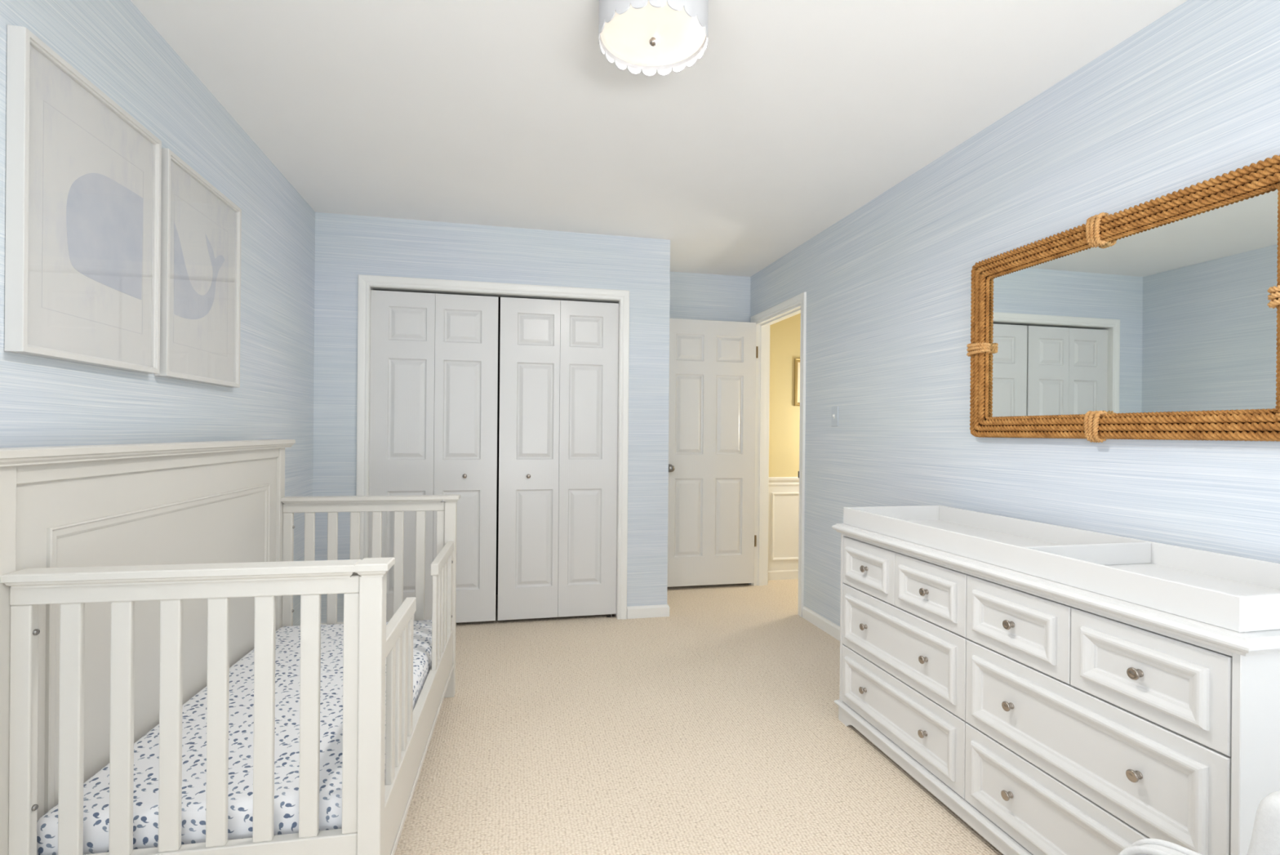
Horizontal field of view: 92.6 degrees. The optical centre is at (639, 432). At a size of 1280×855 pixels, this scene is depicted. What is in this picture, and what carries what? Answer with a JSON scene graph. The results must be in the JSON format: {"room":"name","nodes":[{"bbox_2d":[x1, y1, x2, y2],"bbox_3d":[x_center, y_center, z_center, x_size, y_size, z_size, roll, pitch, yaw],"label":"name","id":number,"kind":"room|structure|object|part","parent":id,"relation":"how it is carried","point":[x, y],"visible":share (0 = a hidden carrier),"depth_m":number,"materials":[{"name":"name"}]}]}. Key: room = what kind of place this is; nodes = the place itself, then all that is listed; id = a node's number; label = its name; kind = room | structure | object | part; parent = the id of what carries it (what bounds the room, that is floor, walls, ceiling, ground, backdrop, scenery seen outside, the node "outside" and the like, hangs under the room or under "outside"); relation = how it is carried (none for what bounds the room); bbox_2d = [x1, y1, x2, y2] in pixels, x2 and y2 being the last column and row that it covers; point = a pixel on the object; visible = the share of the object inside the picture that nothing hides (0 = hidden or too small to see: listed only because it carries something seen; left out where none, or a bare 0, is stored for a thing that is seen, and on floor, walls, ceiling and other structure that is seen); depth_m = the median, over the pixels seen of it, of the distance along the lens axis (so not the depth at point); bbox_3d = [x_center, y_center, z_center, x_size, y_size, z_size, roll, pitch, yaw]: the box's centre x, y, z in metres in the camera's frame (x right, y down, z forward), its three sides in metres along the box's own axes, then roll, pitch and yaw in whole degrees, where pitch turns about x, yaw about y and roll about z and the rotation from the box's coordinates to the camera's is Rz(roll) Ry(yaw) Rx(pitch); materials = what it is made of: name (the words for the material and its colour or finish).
{"room":"children's room","nodes":[
{"label":"children's room","id":0,"kind":"room"},
{"bbox_2d":[0,0,315,626],"bbox_3d":[-1.405,-0.042,1.067,0.120,2.440,6.724,0,0,-12],"label":"wall","id":1,"kind":"structure","parent":0,"point":[45,402],"depth_m":2.08,"materials":[{"name":"blue paint"}]},
{"bbox_2d":[4,24,161,373],"bbox_3d":[-1.441,-0.540,1.620,0.034,0.720,0.548,0,0,-12],"label":"framed print","id":2,"kind":"object","parent":1,"relation":"attached to","point":[83,175],"visible":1,"depth_m":1.54,"materials":[{"name":"paper"}]},
{"bbox_2d":[154,147,241,387],"bbox_3d":[-1.566,-0.539,2.191,0.034,0.718,0.542,0,0,-12],"label":"framed print","id":3,"kind":"object","parent":1,"relation":"attached to","point":[200,285],"visible":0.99,"depth_m":2.15,"materials":[{"name":"paper"}]},
{"bbox_2d":[312,212,670,622],"bbox_3d":[-0.926,-0.039,4.105,2.112,2.440,0.752,0,0,-12],"label":"wall","id":4,"kind":"structure","parent":0,"point":[347,246],"depth_m":3.73,"materials":[{"name":"blue paint"}]},
{"bbox_2d":[368,289,498,622],"bbox_3d":[-1.238,0.159,3.683,0.732,1.992,0.056,0,0,-12],"label":"door","id":5,"kind":"structure","parent":4,"relation":"in","point":[433,374],"depth_m":3.69,"materials":[{"name":"white paint"}]},
{"bbox_2d":[355,274,629,619],"bbox_3d":[-0.873,0.135,3.775,1.610,2.093,0.117,0,0,-12],"label":"trim","id":6,"kind":"structure","parent":4,"relation":"attached to","point":[366,283],"depth_m":3.74,"materials":[{"name":"white paint"}]},
{"bbox_2d":[320,603,669,624],"bbox_3d":[-0.927,1.143,4.094,2.125,0.076,0.752,0,0,-12],"label":"baseboard","id":7,"kind":"structure","parent":4,"relation":"attached to","point":[648,611],"depth_m":3.92,"materials":[{"name":"white paint"}]},
{"bbox_2d":[497,297,618,620],"bbox_3d":[-0.507,0.175,3.843,0.740,2.013,0.056,0,0,-12],"label":"door","id":8,"kind":"structure","parent":4,"relation":"in","point":[558,359],"depth_m":3.84,"materials":[{"name":"white paint"}]},
{"bbox_2d":[377,271,750,594],"bbox_3d":[-0.593,-0.036,4.614,2.979,2.440,0.140,0,0,-12],"label":"wall","id":9,"kind":"structure","parent":0,"point":[693,295],"depth_m":4.80,"materials":[{"name":"blue paint"}]},
{"bbox_2d":[130,0,1187,276],"bbox_3d":[0.744,-1.304,1.567,4.700,0.120,6.850,0,0,-12],"label":"ceiling","id":10,"kind":"structure","parent":0,"point":[793,116],"depth_m":2.30,"materials":[{"name":"paint"}]},
{"bbox_2d":[598,0,708,75],"bbox_3d":[0.037,-1.167,1.717,0.306,0.160,0.306,0,0,-12],"label":"ceiling light","id":11,"kind":"object","parent":10,"relation":"attached to","point":[649,36],"visible":1,"depth_m":1.70,"materials":[{"name":"white metal"}]},
{"bbox_2d":[394,578,1003,854],"bbox_3d":[0.722,1.246,1.568,4.700,0.100,6.850,0,0,-12],"label":"floor","id":12,"kind":"structure","parent":0,"point":[712,726],"depth_m":2.29,"materials":[{"name":"beige carpet"}]},
{"bbox_2d":[0,439,460,854],"bbox_3d":[-1.074,0.608,1.976,0.789,1.146,1.542,0,0,-10],"label":"crib","id":13,"kind":"object","parent":12,"relation":"on","point":[134,577],"visible":0.96,"depth_m":1.35,"materials":[{"name":"white wood"}]},
{"bbox_3d":[-1.423,0.621,1.912,0.045,1.114,1.454,0,0,-10],"label":"headboard","id":14,"kind":"part","parent":13,"relation":"part of","materials":[{"name":"white wood"}]},
{"bbox_3d":[-1.413,0.589,1.923,0.008,0.758,1.168,0,0,-10],"label":"panel moulding","id":15,"kind":"part","parent":13,"relation":"part of","materials":[{"name":"white wood"}]},
{"bbox_3d":[-0.953,0.680,1.306,0.664,0.733,0.027,0,0,-10],"label":"panel","id":16,"kind":"part","parent":13,"relation":"part of","materials":[{"name":"white wood"}]},
{"bbox_2d":[36,619,431,854],"bbox_3d":[-1.079,0.897,1.994,0.675,0.157,1.334,0,0,-10],"label":"mattress","id":17,"kind":"object","parent":13,"relation":"on","point":[287,646],"visible":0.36,"depth_m":1.52,"materials":[{"name":"white fabric"}]},
{"bbox_3d":[-1.204,0.676,2.679,0.664,0.737,0.027,0,0,-10],"label":"panel","id":18,"kind":"part","parent":13,"relation":"part of","materials":[{"name":"white wood"}]},
{"bbox_3d":[-0.602,0.751,1.371,0.048,0.868,0.045,0,0,-10],"label":"post","id":19,"kind":"part","parent":13,"relation":"part of","materials":[{"name":"white wood"}]},
{"bbox_3d":[-0.639,0.508,1.601,0.028,0.042,0.420,0,0,-10],"label":"guard rail","id":20,"kind":"part","parent":13,"relation":"part of","materials":[{"name":"white wood"}]},
{"bbox_3d":[-0.725,0.964,2.058,0.033,0.170,1.350,0,0,-10],"label":"rail","id":21,"kind":"part","parent":13,"relation":"part of","materials":[{"name":"white wood"}]},
{"bbox_3d":[-0.801,0.506,2.489,0.028,0.042,0.475,0,0,-10],"label":"guard rail","id":22,"kind":"part","parent":13,"relation":"part of","materials":[{"name":"white wood"}]},
{"bbox_3d":[-0.853,0.746,2.744,0.048,0.872,0.045,0,0,-10],"label":"post","id":23,"kind":"part","parent":13,"relation":"part of","materials":[{"name":"white wood"}]},
{"bbox_2d":[831,523,1279,854],"bbox_3d":[1.225,0.794,1.911,0.538,0.814,1.483,0,0,-12],"label":"dresser","id":24,"kind":"object","parent":12,"relation":"on","point":[1050,717],"visible":0.99,"depth_m":1.55,"materials":[{"name":"white wood"}]},
{"bbox_3d":[0.862,0.997,2.363,0.025,0.026,0.026,0,0,-12],"label":"knob","id":25,"kind":"part","parent":24,"relation":"part of","materials":[{"name":"silver metal"}]},
{"bbox_3d":[0.864,0.752,2.363,0.025,0.026,0.026,0,0,-12],"label":"knob","id":26,"kind":"part","parent":24,"relation":"part of","materials":[{"name":"silver metal"}]},
{"bbox_3d":[0.866,0.527,2.363,0.025,0.026,0.026,0,0,-12],"label":"knob","id":27,"kind":"part","parent":24,"relation":"part of","materials":[{"name":"silver metal"}]},
{"bbox_3d":[0.879,0.527,2.365,0.032,0.191,0.342,0,0,-12],"label":"drawer","id":28,"kind":"part","parent":24,"relation":"part of","materials":[{"name":"white wood"}]},
{"bbox_3d":[0.912,0.997,2.195,0.032,0.233,0.692,0,0,-12],"label":"drawer","id":29,"kind":"part","parent":24,"relation":"part of","materials":[{"name":"white wood"}]},
{"bbox_3d":[0.914,0.752,2.195,0.032,0.249,0.692,0,0,-12],"label":"drawer","id":30,"kind":"part","parent":24,"relation":"part of","materials":[{"name":"white wood"}]},
{"bbox_3d":[0.936,0.998,2.023,0.025,0.026,0.026,0,0,-12],"label":"knob","id":31,"kind":"part","parent":24,"relation":"part of","materials":[{"name":"silver metal"}]},
{"bbox_3d":[0.939,0.752,2.023,0.025,0.026,0.026,0,0,-12],"label":"knob","id":32,"kind":"part","parent":24,"relation":"part of","materials":[{"name":"silver metal"}]},
{"bbox_3d":[0.940,0.528,2.023,0.025,0.026,0.026,0,0,-12],"label":"knob","id":33,"kind":"part","parent":24,"relation":"part of","materials":[{"name":"silver metal"}]},
{"bbox_3d":[0.953,0.528,2.026,0.032,0.191,0.347,0,0,-12],"label":"drawer","id":34,"kind":"part","parent":24,"relation":"part of","materials":[{"name":"white wood"}]},
{"bbox_3d":[1.223,1.128,1.907,0.522,0.016,1.450,0,0,-12],"label":"ledge moulding","id":35,"kind":"part","parent":24,"relation":"part of","materials":[{"name":"white wood"}]},
{"bbox_3d":[1.011,0.998,1.681,0.025,0.026,0.026,0,0,-12],"label":"knob","id":36,"kind":"part","parent":24,"relation":"part of","materials":[{"name":"silver metal"}]},
{"bbox_3d":[1.013,0.753,1.681,0.025,0.026,0.026,0,0,-12],"label":"knob","id":37,"kind":"part","parent":24,"relation":"part of","materials":[{"name":"silver metal"}]},
{"bbox_3d":[1.015,0.529,1.681,0.025,0.026,0.026,0,0,-12],"label":"knob","id":38,"kind":"part","parent":24,"relation":"part of","materials":[{"name":"silver metal"}]},
{"bbox_3d":[1.028,0.529,1.684,0.032,0.191,0.347,0,0,-12],"label":"drawer","id":39,"kind":"part","parent":24,"relation":"part of","materials":[{"name":"white wood"}]},
{"bbox_3d":[1.060,0.999,1.516,0.032,0.233,0.691,0,0,-12],"label":"drawer","id":40,"kind":"part","parent":24,"relation":"part of","materials":[{"name":"white wood"}]},
{"bbox_2d":[843,505,1279,632],"bbox_3d":[1.232,0.352,1.920,0.465,0.069,1.420,0,0,-12],"label":"tray","id":41,"kind":"object","parent":24,"relation":"on","point":[1241,594],"visible":1,"depth_m":1.67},
{"bbox_3d":[1.062,0.754,1.516,0.032,0.249,0.691,0,0,-12],"label":"drawer","id":42,"kind":"part","parent":24,"relation":"part of","materials":[{"name":"white wood"}]},
{"bbox_3d":[1.087,0.754,1.343,0.025,0.026,0.026,0,0,-12],"label":"knob","id":43,"kind":"part","parent":24,"relation":"part of","materials":[{"name":"silver metal"}]},
{"bbox_3d":[1.089,0.530,1.343,0.025,0.026,0.026,0,0,-12],"label":"knob","id":44,"kind":"part","parent":24,"relation":"part of","materials":[{"name":"silver metal"}]},
{"bbox_3d":[1.102,0.530,1.345,0.032,0.191,0.341,0,0,-12],"label":"drawer","id":45,"kind":"part","parent":24,"relation":"part of","materials":[{"name":"white wood"}]},
{"bbox_2d":[1118,791,1279,854],"bbox_3d":[0.647,0.746,0.458,0.600,0.900,0.727,0,0,-30],"label":"armchair","id":46,"kind":"object","parent":12,"relation":"on","point":[1265,837],"visible":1,"depth_m":0.76,"materials":[{"name":"white fabric"}]},
{"bbox_2d":[768,312,800,476],"bbox_3d":[1.597,-0.017,5.134,1.291,2.440,0.100,0,0,-12],"label":"wall","id":47,"kind":"structure","parent":0,"point":[785,334],"depth_m":4.99,"materials":[{"name":"yellow paint"}]},
{"bbox_2d":[768,568,798,580],"bbox_3d":[1.550,1.163,5.067,1.191,0.078,0.013,0,0,-12],"label":"baseboard","id":48,"kind":"structure","parent":47,"relation":"attached to","point":[793,573],"depth_m":4.98,"materials":[{"name":"paint"}]},
{"bbox_2d":[768,484,799,570],"bbox_3d":[1.552,0.776,5.070,1.191,0.697,0.008,0,0,-12],"label":"trim","id":49,"kind":"structure","parent":47,"relation":"attached to","point":[786,508],"depth_m":4.99,"materials":[{"name":"paint"}]},
{"bbox_2d":[768,476,799,485],"bbox_3d":[1.558,0.402,5.060,1.191,0.071,0.027,0,0,-12],"label":"trim","id":50,"kind":"structure","parent":47,"relation":"attached to","point":[773,481],"depth_m":4.97,"materials":[{"name":"paint"}]},
{"bbox_2d":[794,358,799,405],"bbox_3d":[1.413,-0.409,5.032,0.300,0.387,0.017,0,0,-12],"label":"picture","id":51,"kind":"object","parent":47,"relation":"attached to","point":[797,361],"visible":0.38,"depth_m":5.00,"materials":[{"name":"gold metal"}]},
{"bbox_2d":[750,0,1279,626],"bbox_3d":[1.621,-0.016,1.728,0.115,2.440,6.724,0,0,-12],"label":"wall","id":52,"kind":"structure","parent":0,"point":[1192,96],"depth_m":2.30,"materials":[{"name":"blue paint"}]},
{"bbox_2d":[667,318,758,586],"bbox_3d":[0.534,0.155,4.653,0.778,2.022,0.100,0,0,-12],"label":"door","id":53,"kind":"structure","parent":52,"relation":"in","point":[712,538],"depth_m":4.67,"materials":[{"name":"white paint"}]},
{"bbox_3d":[0.228,0.269,4.570,0.062,0.062,0.066,0,0,-12],"label":"knob","id":54,"kind":"part","parent":53,"relation":"part of","materials":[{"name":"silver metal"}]},
{"bbox_2d":[748,291,806,617],"bbox_3d":[1.032,0.143,4.416,0.149,2.111,0.894,0,0,-12],"label":"trim","id":55,"kind":"structure","parent":52,"relation":"attached to","point":[796,304],"depth_m":4.77,"materials":[{"name":"white paint"}]},
{"bbox_2d":[802,605,839,640],"bbox_3d":[1.649,1.167,1.252,0.012,0.076,5.538,0,0,-12],"label":"baseboard","id":56,"kind":"structure","parent":52,"relation":"attached to","point":[824,624],"depth_m":3.71,"materials":[{"name":"white paint"}]},
{"bbox_2d":[831,405,838,426],"bbox_3d":[1.144,-0.095,3.604,0.016,0.118,0.074,0,0,-12],"label":"light switch","id":57,"kind":"object","parent":52,"relation":"attached to","point":[834,410],"visible":1,"depth_m":3.60,"materials":[{"name":"white paint"}]},
{"bbox_2d":[966,155,1279,442],"bbox_3d":[1.481,-0.336,1.979,0.054,0.740,1.123,0,0,-12],"label":"wall mirror","id":58,"kind":"object","parent":52,"relation":"attached to","point":[1158,318],"visible":1,"depth_m":1.85,"materials":[{"name":"mirror"}]}
]}

